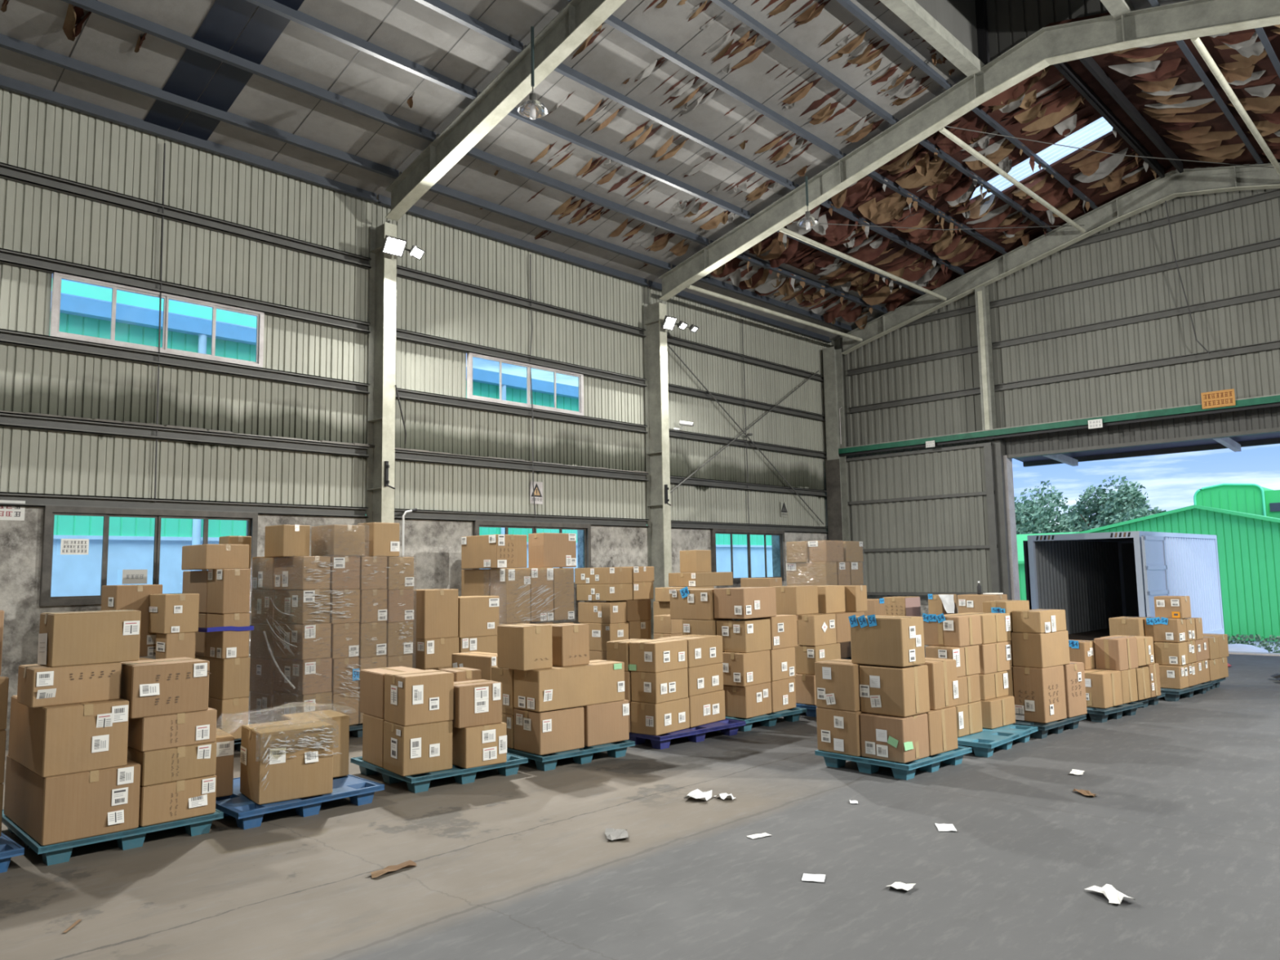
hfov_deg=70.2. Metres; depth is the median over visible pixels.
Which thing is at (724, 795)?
paper
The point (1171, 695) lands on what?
pallet
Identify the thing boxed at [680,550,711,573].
cardboard box
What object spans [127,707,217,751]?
cardboard box
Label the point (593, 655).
cardboard box
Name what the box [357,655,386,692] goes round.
cardboard box
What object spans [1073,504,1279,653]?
shed
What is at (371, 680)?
cardboard box
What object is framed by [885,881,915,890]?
paper
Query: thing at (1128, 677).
cardboard box
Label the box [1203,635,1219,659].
cardboard box
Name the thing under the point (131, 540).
window panes
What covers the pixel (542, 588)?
film
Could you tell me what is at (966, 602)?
cardboard box
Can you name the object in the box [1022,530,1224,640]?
shipping container
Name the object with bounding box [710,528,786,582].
window
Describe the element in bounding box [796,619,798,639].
cardboard box
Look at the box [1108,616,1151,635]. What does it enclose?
cardboard box
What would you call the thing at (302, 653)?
cardboard box
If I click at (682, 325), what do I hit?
light
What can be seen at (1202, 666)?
cardboard box
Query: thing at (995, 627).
cardboard box
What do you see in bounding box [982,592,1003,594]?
tray
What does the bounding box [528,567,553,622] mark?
cardboard box
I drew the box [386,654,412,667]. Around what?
cardboard box
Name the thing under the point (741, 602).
cardboard box
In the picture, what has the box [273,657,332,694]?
cardboard box
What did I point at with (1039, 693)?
cardboard box
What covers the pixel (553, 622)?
cardboard box
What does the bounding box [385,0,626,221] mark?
rafter
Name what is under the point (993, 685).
cardboard box
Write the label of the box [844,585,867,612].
cardboard box
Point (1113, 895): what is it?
paper
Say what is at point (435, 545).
wall
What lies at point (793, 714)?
pallet
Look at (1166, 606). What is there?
cardboard box
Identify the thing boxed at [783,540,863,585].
film
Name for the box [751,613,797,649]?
cardboard box
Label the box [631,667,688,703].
cardboard box
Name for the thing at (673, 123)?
ceiling
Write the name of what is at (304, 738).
film
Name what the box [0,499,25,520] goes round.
notice
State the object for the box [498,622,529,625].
cardboard box
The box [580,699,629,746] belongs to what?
cardboard box
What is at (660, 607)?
cardboard box
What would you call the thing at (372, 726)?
cardboard box
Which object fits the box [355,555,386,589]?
cardboard box
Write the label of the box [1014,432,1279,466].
canopy
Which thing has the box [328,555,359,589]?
cardboard box
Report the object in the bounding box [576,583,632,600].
cardboard box
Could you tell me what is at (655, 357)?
steel column
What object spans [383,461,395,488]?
device
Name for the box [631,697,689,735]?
cardboard box
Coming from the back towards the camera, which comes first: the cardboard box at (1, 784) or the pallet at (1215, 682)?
the pallet at (1215, 682)
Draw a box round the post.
[974,284,996,430]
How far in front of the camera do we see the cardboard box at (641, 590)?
14.76 m
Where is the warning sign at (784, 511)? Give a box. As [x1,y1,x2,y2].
[780,501,787,516]
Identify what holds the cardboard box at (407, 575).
on the cardboard box at (398, 596)
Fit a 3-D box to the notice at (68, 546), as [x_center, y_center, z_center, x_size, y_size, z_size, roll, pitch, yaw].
[-6.449,0.761,10.390,0.004,0.180,0.280,-7,-8,44]
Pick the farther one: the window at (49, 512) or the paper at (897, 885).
the window at (49, 512)
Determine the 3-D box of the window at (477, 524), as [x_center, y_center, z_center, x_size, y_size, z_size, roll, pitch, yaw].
[-1.764,1.276,15.314,0.090,1.120,2.490,-7,-8,44]
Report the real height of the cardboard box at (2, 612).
0.442 m
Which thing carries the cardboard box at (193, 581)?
on the cardboard box
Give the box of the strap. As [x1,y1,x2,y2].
[198,625,253,631]
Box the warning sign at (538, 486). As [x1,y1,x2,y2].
[529,481,542,504]
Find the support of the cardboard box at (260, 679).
on the cardboard box at (267, 702)
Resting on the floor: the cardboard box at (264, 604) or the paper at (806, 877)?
the paper at (806, 877)
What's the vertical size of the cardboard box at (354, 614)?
0.380 m
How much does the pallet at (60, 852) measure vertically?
0.140 m
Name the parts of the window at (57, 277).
sash, sash, sash, sash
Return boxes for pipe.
[401,508,417,556]
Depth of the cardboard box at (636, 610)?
14.67 m
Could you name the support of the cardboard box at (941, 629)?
on the cardboard box at (967, 658)
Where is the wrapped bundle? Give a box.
[1227,643,1268,652]
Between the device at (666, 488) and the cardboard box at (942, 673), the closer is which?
the cardboard box at (942, 673)
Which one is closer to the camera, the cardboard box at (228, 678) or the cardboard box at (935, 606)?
the cardboard box at (228, 678)
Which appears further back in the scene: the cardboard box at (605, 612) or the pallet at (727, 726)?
the cardboard box at (605, 612)
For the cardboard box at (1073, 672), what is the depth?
10.02 m
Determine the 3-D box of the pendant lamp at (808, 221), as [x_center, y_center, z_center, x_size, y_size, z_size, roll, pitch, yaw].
[2.780,-4.598,15.123,0.356,0.908,0.356,-7,-8,44]
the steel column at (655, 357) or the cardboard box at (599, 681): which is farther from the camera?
the steel column at (655, 357)
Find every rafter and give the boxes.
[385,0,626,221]
[658,0,1279,301]
[840,163,1279,355]
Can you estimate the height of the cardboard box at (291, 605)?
0.374 m
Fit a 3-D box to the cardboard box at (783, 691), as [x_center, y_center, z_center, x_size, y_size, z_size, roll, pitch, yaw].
[1.552,2.567,10.960,0.457,0.358,0.514,-6,-8,41]
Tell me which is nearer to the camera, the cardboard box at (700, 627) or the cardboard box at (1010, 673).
the cardboard box at (1010, 673)
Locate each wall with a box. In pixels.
[0,87,834,533]
[0,503,828,750]
[833,162,1279,646]
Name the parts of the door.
rail, rail, rail, rail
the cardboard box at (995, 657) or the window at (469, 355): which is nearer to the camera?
the cardboard box at (995, 657)
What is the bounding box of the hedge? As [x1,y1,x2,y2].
[1226,633,1279,653]
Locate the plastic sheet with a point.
(948, 601)
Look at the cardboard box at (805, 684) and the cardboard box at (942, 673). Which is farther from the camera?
the cardboard box at (805, 684)
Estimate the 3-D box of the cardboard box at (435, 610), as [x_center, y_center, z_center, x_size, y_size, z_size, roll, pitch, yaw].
[-2.612,1.662,11.358,0.508,0.594,0.490,-7,-8,44]
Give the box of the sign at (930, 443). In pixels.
[925,440,934,447]
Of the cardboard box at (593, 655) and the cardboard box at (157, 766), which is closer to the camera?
the cardboard box at (157, 766)
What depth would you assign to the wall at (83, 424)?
12.95 m
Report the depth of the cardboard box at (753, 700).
10.36 m
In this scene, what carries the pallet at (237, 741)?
on the floor
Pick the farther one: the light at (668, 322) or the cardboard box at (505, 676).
the light at (668, 322)
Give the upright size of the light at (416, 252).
0.163 m
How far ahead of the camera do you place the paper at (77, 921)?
4.78 m
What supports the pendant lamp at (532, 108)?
hanging from the ceiling at (673, 123)
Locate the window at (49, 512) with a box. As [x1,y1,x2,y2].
[39,505,257,605]
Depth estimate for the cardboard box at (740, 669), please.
10.38 m
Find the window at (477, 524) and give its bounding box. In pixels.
[472,520,591,587]
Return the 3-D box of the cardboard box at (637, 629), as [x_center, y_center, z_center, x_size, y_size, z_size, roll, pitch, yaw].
[-0.166,2.504,14.823,0.506,0.440,0.514,-6,-8,43]
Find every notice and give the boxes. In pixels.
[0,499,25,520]
[60,538,88,554]
[122,568,147,584]
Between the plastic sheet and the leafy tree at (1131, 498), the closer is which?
the plastic sheet
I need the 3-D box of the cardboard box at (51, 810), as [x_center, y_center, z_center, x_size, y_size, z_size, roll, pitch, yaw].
[-3.988,2.170,6.375,0.562,0.422,1.181,5,-8,-44]
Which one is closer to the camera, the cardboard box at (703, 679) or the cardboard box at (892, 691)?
the cardboard box at (892, 691)
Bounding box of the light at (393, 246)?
[381,235,407,257]
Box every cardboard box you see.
[0,609,4,675]
[0,676,8,730]
[0,729,6,783]
[0,783,4,836]
[3,754,140,845]
[8,695,128,777]
[17,662,121,707]
[37,609,141,666]
[101,584,162,657]
[120,657,210,718]
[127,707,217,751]
[127,742,216,786]
[138,657,154,660]
[138,774,216,826]
[148,593,199,633]
[155,631,195,659]
[181,543,248,569]
[182,570,208,613]
[195,613,207,656]
[195,655,249,699]
[205,613,249,658]
[206,568,250,613]
[208,697,248,738]
[214,728,234,797]
[218,535,251,568]
[240,717,333,804]
[249,623,275,659]
[249,657,275,694]
[249,691,274,724]
[250,589,278,624]
[251,556,274,589]
[264,524,310,557]
[273,555,330,589]
[273,589,330,624]
[273,622,331,659]
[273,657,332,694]
[273,690,332,721]
[280,709,349,777]
[311,524,364,555]
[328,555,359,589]
[328,589,359,623]
[330,622,359,658]
[331,656,359,693]
[331,691,359,725]
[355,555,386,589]
[357,522,399,556]
[357,589,386,622]
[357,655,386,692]
[358,622,386,657]
[358,692,363,723]
[359,666,423,718]
[362,713,385,768]
[382,720,452,776]
[384,669,453,725]
[385,589,413,622]
[386,556,413,589]
[386,621,413,656]
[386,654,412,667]
[411,636,458,670]
[413,588,457,639]
[439,666,480,681]
[451,651,497,679]
[452,679,502,728]
[452,721,506,768]
[457,595,499,637]
[458,635,497,653]
[461,533,527,568]
[461,568,489,595]
[489,568,530,623]
[491,666,515,715]
[497,623,552,671]
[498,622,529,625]
[502,713,514,748]
[513,659,624,711]
[513,706,584,755]
[528,533,576,567]
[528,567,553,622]
[529,621,552,624]
[548,622,589,666]
[551,621,573,623]
[553,568,574,620]
[574,567,631,584]
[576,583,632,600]
[577,601,626,623]
[579,622,628,651]
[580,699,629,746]
[589,650,606,660]
[605,599,651,621]
[606,638,652,671]
[617,566,653,582]
[624,671,631,702]
[626,619,651,639]
[628,702,631,732]
[629,638,687,672]
[631,582,653,599]
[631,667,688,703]
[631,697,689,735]
[653,601,670,615]
[653,614,682,634]
[653,632,682,639]
[654,586,714,601]
[656,634,723,667]
[668,572,733,586]
[669,586,721,620]
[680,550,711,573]
[681,618,731,635]
[687,662,723,696]
[688,689,725,727]
[713,586,776,618]
[715,618,771,653]
[722,649,770,686]
[724,682,772,718]
[740,577,782,586]
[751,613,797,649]
[769,646,795,680]
[769,677,795,712]
[770,585,818,614]
[786,541,808,562]
[786,561,837,586]
[794,639,851,658]
[795,643,840,675]
[795,673,816,705]
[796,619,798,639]
[797,613,836,645]
[808,540,844,562]
[814,658,863,711]
[815,611,864,643]
[816,706,863,756]
[817,585,845,613]
[835,541,863,562]
[836,561,850,585]
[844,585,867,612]
[848,613,924,666]
[849,561,863,584]
[859,664,929,716]
[859,712,929,763]
[863,598,885,615]
[882,595,920,616]
[922,613,982,646]
[922,657,958,710]
[924,644,980,677]
[924,706,958,755]
[928,594,957,615]
[946,612,1011,644]
[955,701,982,737]
[956,674,980,705]
[957,594,1007,613]
[977,671,1008,700]
[978,641,1011,674]
[979,695,1015,728]
[982,600,1029,631]
[1006,665,1014,698]
[1008,631,1013,665]
[1011,608,1066,633]
[1011,630,1070,667]
[1012,665,1066,723]
[1062,661,1087,717]
[1068,639,1095,670]
[1084,668,1122,708]
[1093,635,1137,671]
[1094,668,1137,703]
[1100,635,1155,666]
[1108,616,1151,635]
[1135,666,1151,700]
[1142,662,1160,697]
[1143,617,1186,642]
[1153,595,1191,618]
[1154,641,1188,666]
[1159,664,1188,688]
[1185,617,1195,641]
[1186,640,1196,663]
[1186,662,1198,686]
[1190,617,1203,639]
[1194,637,1209,661]
[1195,659,1209,684]
[1203,633,1228,657]
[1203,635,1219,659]
[1208,658,1219,680]
[1217,657,1228,678]
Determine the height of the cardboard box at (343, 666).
0.386 m
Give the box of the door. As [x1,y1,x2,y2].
[845,442,1000,595]
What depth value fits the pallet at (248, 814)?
6.93 m
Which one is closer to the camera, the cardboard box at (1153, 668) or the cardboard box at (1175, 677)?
the cardboard box at (1153, 668)
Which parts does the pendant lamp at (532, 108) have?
lamp shade, bulb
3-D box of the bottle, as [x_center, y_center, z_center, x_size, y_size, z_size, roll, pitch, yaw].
[5.456,1.734,14.651,0.064,0.210,0.062,-7,-8,44]
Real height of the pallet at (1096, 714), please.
0.140 m
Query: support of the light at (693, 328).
attached to the steel column at (655, 357)
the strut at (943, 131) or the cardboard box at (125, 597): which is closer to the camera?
the cardboard box at (125, 597)
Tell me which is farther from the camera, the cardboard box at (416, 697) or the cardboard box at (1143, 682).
the cardboard box at (1143, 682)
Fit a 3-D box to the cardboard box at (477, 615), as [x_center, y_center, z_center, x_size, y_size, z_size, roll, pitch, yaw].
[-2.214,1.756,11.754,0.509,0.503,0.627,-6,-8,43]
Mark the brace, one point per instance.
(669, 347)
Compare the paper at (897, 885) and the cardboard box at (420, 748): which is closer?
the paper at (897, 885)
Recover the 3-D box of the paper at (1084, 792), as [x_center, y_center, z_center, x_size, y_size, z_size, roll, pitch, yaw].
[3.505,2.455,7.150,0.105,0.019,0.222,0,-6,-8]
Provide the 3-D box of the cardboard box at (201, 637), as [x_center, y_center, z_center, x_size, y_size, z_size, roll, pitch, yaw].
[-4.796,1.706,10.136,0.669,0.458,0.340,-7,-8,44]
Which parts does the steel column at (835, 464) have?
casing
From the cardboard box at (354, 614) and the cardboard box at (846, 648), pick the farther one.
the cardboard box at (846, 648)
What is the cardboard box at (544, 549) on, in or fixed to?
on the cardboard box at (565, 609)
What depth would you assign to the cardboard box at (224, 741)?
7.02 m
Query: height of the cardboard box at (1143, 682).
0.380 m
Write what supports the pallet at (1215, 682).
on the floor
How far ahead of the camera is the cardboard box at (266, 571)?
10.55 m
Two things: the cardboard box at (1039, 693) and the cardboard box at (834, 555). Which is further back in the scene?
the cardboard box at (834, 555)
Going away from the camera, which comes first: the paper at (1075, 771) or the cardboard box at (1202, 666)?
the paper at (1075, 771)
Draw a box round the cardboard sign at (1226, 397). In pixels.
[1200,388,1235,408]
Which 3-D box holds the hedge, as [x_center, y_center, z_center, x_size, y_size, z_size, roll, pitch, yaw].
[20.520,4.636,24.923,9.694,0.664,0.818,-7,-8,44]
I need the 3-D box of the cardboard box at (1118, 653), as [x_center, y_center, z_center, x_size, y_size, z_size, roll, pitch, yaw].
[5.805,2.109,11.096,0.523,0.372,0.294,4,-7,-39]
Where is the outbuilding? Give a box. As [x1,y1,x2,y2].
[1016,532,1076,599]
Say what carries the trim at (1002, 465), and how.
attached to the wall at (1100, 325)
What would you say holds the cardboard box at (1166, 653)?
on the cardboard box at (1175, 677)
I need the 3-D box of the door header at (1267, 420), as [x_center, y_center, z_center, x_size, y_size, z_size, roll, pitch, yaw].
[10.580,-1.013,17.214,7.550,0.500,0.180,-7,-8,44]
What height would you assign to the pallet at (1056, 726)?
0.140 m
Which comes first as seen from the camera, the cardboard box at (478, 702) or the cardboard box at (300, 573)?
the cardboard box at (478, 702)
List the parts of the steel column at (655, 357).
stiffener plate, stiffener plate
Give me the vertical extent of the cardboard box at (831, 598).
0.354 m
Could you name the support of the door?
hanging from the door track
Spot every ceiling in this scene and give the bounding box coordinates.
[0,0,1279,342]
[879,0,1136,77]
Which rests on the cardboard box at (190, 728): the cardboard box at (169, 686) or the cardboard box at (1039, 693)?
the cardboard box at (169, 686)
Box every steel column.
[365,220,396,523]
[643,301,671,639]
[822,346,849,562]
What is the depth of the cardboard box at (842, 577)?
17.12 m
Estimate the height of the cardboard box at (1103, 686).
0.394 m
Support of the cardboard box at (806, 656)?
on the cardboard box at (805, 684)
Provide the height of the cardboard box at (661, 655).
0.300 m
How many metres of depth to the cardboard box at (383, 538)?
10.87 m
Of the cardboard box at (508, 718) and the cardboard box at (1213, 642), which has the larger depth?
the cardboard box at (1213, 642)
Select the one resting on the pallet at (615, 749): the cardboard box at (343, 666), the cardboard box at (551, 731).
the cardboard box at (551, 731)
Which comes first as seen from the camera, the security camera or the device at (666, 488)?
the device at (666, 488)
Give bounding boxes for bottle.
[977,581,981,594]
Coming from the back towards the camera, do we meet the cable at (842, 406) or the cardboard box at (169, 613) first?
the cable at (842, 406)
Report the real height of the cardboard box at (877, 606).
0.290 m
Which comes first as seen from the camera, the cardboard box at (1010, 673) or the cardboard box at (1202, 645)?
the cardboard box at (1010, 673)
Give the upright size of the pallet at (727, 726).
0.140 m
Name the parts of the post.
post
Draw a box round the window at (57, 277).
[49,271,264,368]
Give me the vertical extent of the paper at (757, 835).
0.004 m
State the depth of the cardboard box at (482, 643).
11.55 m
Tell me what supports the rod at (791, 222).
attached to the ceiling at (673, 123)
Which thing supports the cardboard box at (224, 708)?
on the pallet at (237, 741)
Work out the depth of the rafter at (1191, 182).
18.59 m
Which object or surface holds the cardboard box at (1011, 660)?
on the cardboard box at (1010, 673)
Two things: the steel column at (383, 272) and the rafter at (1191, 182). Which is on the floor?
the steel column at (383, 272)
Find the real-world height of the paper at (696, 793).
0.046 m
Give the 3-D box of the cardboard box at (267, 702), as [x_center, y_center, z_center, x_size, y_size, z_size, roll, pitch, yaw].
[-4.229,2.625,10.519,0.516,0.358,0.348,-6,-8,41]
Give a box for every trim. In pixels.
[988,439,1020,599]
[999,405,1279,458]
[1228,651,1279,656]
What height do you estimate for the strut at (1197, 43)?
0.144 m
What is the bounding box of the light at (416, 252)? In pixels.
[404,245,425,260]
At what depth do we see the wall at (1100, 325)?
18.44 m
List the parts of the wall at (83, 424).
sag rod, sag rod, sag rod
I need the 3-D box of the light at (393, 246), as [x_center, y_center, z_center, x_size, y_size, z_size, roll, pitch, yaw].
[-3.589,-3.364,13.153,0.339,0.244,0.325,-7,-8,44]
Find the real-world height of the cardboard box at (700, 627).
0.370 m
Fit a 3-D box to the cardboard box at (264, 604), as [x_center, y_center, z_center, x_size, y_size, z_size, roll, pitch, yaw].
[-4.262,1.475,10.648,0.535,0.388,0.349,-6,-8,41]
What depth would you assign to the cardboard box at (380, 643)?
10.54 m
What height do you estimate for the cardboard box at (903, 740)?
0.372 m
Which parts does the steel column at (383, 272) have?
stiffener plate, stiffener plate, stiffener plate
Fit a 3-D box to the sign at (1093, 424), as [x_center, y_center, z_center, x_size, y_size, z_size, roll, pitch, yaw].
[8.991,-1.109,17.982,0.260,0.170,0.008,-7,-8,44]
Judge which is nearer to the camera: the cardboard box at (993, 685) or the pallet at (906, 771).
the pallet at (906, 771)
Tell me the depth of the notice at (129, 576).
10.81 m
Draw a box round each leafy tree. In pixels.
[1013,489,1078,534]
[1020,474,1152,532]
[1109,506,1166,524]
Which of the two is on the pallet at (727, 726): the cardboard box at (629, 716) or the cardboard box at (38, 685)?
the cardboard box at (629, 716)
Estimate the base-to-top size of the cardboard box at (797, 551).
0.398 m
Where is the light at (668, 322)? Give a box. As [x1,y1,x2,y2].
[661,315,677,330]
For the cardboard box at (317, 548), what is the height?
0.354 m
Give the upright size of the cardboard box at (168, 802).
0.266 m
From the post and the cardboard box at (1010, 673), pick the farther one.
the post
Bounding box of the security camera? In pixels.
[673,420,693,430]
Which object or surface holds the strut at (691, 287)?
attached to the rafter at (1191, 182)
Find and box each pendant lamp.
[517,26,547,119]
[797,176,818,230]
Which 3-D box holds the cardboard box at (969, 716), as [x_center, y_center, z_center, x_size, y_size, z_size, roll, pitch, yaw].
[3.195,2.381,9.132,0.477,0.302,0.271,4,-8,-41]
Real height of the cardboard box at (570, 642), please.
0.390 m
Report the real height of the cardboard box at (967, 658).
0.292 m
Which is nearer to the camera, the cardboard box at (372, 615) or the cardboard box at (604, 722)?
the cardboard box at (604, 722)
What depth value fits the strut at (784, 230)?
17.74 m
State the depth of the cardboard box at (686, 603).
10.81 m
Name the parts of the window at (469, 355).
sash, sash, sash, sash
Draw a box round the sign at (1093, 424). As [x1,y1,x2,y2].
[1088,418,1102,428]
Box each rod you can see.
[791,222,1084,230]
[945,125,1274,168]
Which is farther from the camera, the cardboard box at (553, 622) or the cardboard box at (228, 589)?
the cardboard box at (553, 622)
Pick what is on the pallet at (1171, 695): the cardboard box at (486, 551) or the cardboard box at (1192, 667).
the cardboard box at (1192, 667)
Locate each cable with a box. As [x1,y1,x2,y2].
[395,384,406,444]
[839,406,842,444]
[1164,200,1209,354]
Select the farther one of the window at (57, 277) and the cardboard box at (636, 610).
the cardboard box at (636, 610)
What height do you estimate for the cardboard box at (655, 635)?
0.394 m
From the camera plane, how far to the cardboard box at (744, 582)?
15.96 m
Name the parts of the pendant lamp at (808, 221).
lamp shade, bulb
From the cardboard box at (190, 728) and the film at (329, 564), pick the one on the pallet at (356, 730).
the film at (329, 564)
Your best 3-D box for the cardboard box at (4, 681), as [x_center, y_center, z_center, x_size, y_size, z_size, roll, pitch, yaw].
[-4.608,1.482,5.957,0.608,0.346,0.570,-4,-6,27]
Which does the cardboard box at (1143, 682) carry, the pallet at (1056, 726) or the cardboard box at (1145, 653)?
the cardboard box at (1145, 653)
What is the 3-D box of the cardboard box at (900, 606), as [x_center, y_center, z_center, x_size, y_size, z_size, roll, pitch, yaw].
[4.542,2.228,15.801,0.429,0.402,0.560,-7,-8,43]
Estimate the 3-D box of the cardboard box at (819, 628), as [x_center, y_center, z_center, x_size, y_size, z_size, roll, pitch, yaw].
[2.244,1.885,11.502,0.250,0.376,0.521,-6,-8,43]
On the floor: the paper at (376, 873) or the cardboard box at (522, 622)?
the paper at (376, 873)
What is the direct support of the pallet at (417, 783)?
on the floor
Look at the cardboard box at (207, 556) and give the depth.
9.85 m
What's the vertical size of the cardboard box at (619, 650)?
0.302 m
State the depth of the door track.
18.43 m
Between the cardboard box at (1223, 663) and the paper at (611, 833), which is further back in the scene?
the cardboard box at (1223, 663)
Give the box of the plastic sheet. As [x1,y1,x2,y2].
[937,594,954,613]
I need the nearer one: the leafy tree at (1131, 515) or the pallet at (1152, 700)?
the pallet at (1152, 700)
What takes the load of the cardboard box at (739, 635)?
on the cardboard box at (740, 669)
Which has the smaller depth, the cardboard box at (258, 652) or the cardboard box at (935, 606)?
the cardboard box at (258, 652)
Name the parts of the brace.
rod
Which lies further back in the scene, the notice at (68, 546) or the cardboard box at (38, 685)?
the notice at (68, 546)
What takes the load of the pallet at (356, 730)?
on the floor
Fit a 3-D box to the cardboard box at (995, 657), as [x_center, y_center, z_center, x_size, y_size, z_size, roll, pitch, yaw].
[3.627,1.891,9.771,0.582,0.304,0.459,4,-8,-41]
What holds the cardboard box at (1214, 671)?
on the pallet at (1215, 682)
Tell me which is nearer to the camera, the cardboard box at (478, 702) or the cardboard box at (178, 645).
the cardboard box at (478, 702)
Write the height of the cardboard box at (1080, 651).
0.350 m
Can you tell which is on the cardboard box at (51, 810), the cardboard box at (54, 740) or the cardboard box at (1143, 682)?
the cardboard box at (54, 740)
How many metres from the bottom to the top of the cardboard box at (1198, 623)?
0.294 m
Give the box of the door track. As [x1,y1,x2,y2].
[838,394,1279,456]
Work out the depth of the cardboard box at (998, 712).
9.40 m
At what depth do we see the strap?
9.51 m
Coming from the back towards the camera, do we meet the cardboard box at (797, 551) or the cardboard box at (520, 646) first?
the cardboard box at (797, 551)
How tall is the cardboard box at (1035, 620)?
0.228 m
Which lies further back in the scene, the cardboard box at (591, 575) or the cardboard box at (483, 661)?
the cardboard box at (591, 575)
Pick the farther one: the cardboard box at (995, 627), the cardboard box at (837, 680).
the cardboard box at (995, 627)
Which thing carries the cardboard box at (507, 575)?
on the cardboard box at (522, 622)
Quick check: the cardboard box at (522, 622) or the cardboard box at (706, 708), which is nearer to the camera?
the cardboard box at (706, 708)
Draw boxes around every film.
[219,702,351,789]
[248,554,416,724]
[309,524,368,557]
[483,569,576,625]
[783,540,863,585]
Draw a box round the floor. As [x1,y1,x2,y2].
[0,646,1279,959]
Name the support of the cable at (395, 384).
attached to the steel column at (383, 272)
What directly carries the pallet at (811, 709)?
on the floor
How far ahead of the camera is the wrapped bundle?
19.35 m
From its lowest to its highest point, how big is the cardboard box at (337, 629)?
0.386 m
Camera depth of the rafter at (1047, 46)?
13.27 m
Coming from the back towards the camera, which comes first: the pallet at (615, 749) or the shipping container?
the shipping container
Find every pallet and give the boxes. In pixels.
[0,832,24,872]
[1,808,223,865]
[215,773,384,829]
[234,737,241,751]
[248,722,362,737]
[350,752,528,793]
[506,739,635,770]
[627,718,746,749]
[724,706,806,731]
[795,702,817,716]
[814,745,972,780]
[957,724,1038,757]
[1013,714,1086,738]
[1084,702,1143,722]
[1133,692,1165,709]
[1160,682,1213,701]
[1206,677,1225,691]
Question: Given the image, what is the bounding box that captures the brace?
[666,343,823,524]
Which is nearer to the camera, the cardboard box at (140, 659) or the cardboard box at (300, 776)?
the cardboard box at (300, 776)
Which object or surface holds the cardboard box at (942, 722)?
on the pallet at (906, 771)
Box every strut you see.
[686,284,862,342]
[778,227,946,301]
[938,127,1085,233]
[1191,37,1279,176]
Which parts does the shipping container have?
door panel, roof panel, door panel, door frame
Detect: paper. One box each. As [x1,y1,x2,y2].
[62,919,81,932]
[367,859,416,877]
[604,827,628,839]
[683,788,711,800]
[715,792,734,799]
[746,832,771,838]
[801,873,825,881]
[849,800,857,803]
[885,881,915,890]
[934,822,956,831]
[1070,768,1084,774]
[1072,788,1095,796]
[1085,884,1135,903]
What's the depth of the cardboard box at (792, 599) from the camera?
11.54 m
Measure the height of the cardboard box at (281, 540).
0.354 m
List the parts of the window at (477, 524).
sash, sash, sash, sash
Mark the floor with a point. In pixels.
(1182, 820)
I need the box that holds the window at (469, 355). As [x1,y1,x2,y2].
[466,352,583,415]
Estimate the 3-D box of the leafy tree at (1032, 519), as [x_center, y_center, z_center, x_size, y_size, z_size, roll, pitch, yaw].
[19.479,3.869,47.411,6.804,6.662,6.039,-1,-6,3]
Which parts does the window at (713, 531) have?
sash, sash, sash, sash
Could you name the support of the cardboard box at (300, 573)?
on the cardboard box at (291, 605)
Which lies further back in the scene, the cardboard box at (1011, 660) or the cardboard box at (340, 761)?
the cardboard box at (1011, 660)
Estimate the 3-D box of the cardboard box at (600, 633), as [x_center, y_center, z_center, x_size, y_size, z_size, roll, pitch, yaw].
[-0.576,2.493,14.548,0.724,0.432,0.422,-7,-8,44]
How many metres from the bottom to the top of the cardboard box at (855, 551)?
0.394 m
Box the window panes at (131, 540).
[48,280,773,596]
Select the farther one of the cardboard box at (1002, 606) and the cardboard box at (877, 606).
the cardboard box at (877, 606)
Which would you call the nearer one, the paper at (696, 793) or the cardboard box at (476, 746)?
the paper at (696, 793)
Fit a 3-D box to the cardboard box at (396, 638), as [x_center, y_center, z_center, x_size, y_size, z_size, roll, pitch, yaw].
[-3.068,1.910,11.020,0.611,0.392,0.361,-6,-8,41]
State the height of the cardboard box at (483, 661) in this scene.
0.372 m
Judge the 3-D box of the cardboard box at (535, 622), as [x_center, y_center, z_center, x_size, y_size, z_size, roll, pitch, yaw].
[-1.575,2.549,13.208,0.508,0.956,0.424,-7,-8,44]
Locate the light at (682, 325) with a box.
[675,320,688,329]
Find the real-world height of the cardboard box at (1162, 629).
0.331 m
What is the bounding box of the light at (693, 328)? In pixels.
[675,324,699,333]
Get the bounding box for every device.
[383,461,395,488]
[664,484,671,506]
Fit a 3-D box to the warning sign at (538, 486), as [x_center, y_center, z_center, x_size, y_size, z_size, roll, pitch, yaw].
[-1.760,0.218,15.489,0.009,0.380,0.270,-7,-8,44]
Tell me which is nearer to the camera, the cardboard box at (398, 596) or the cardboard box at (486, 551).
the cardboard box at (398, 596)
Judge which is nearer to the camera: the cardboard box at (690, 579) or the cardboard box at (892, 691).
the cardboard box at (892, 691)
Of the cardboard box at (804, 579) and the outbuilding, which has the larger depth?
the outbuilding
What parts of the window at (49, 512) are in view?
sash, sash, sash, sash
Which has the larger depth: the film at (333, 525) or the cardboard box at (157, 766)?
the film at (333, 525)
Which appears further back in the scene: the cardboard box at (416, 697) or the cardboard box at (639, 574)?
the cardboard box at (639, 574)

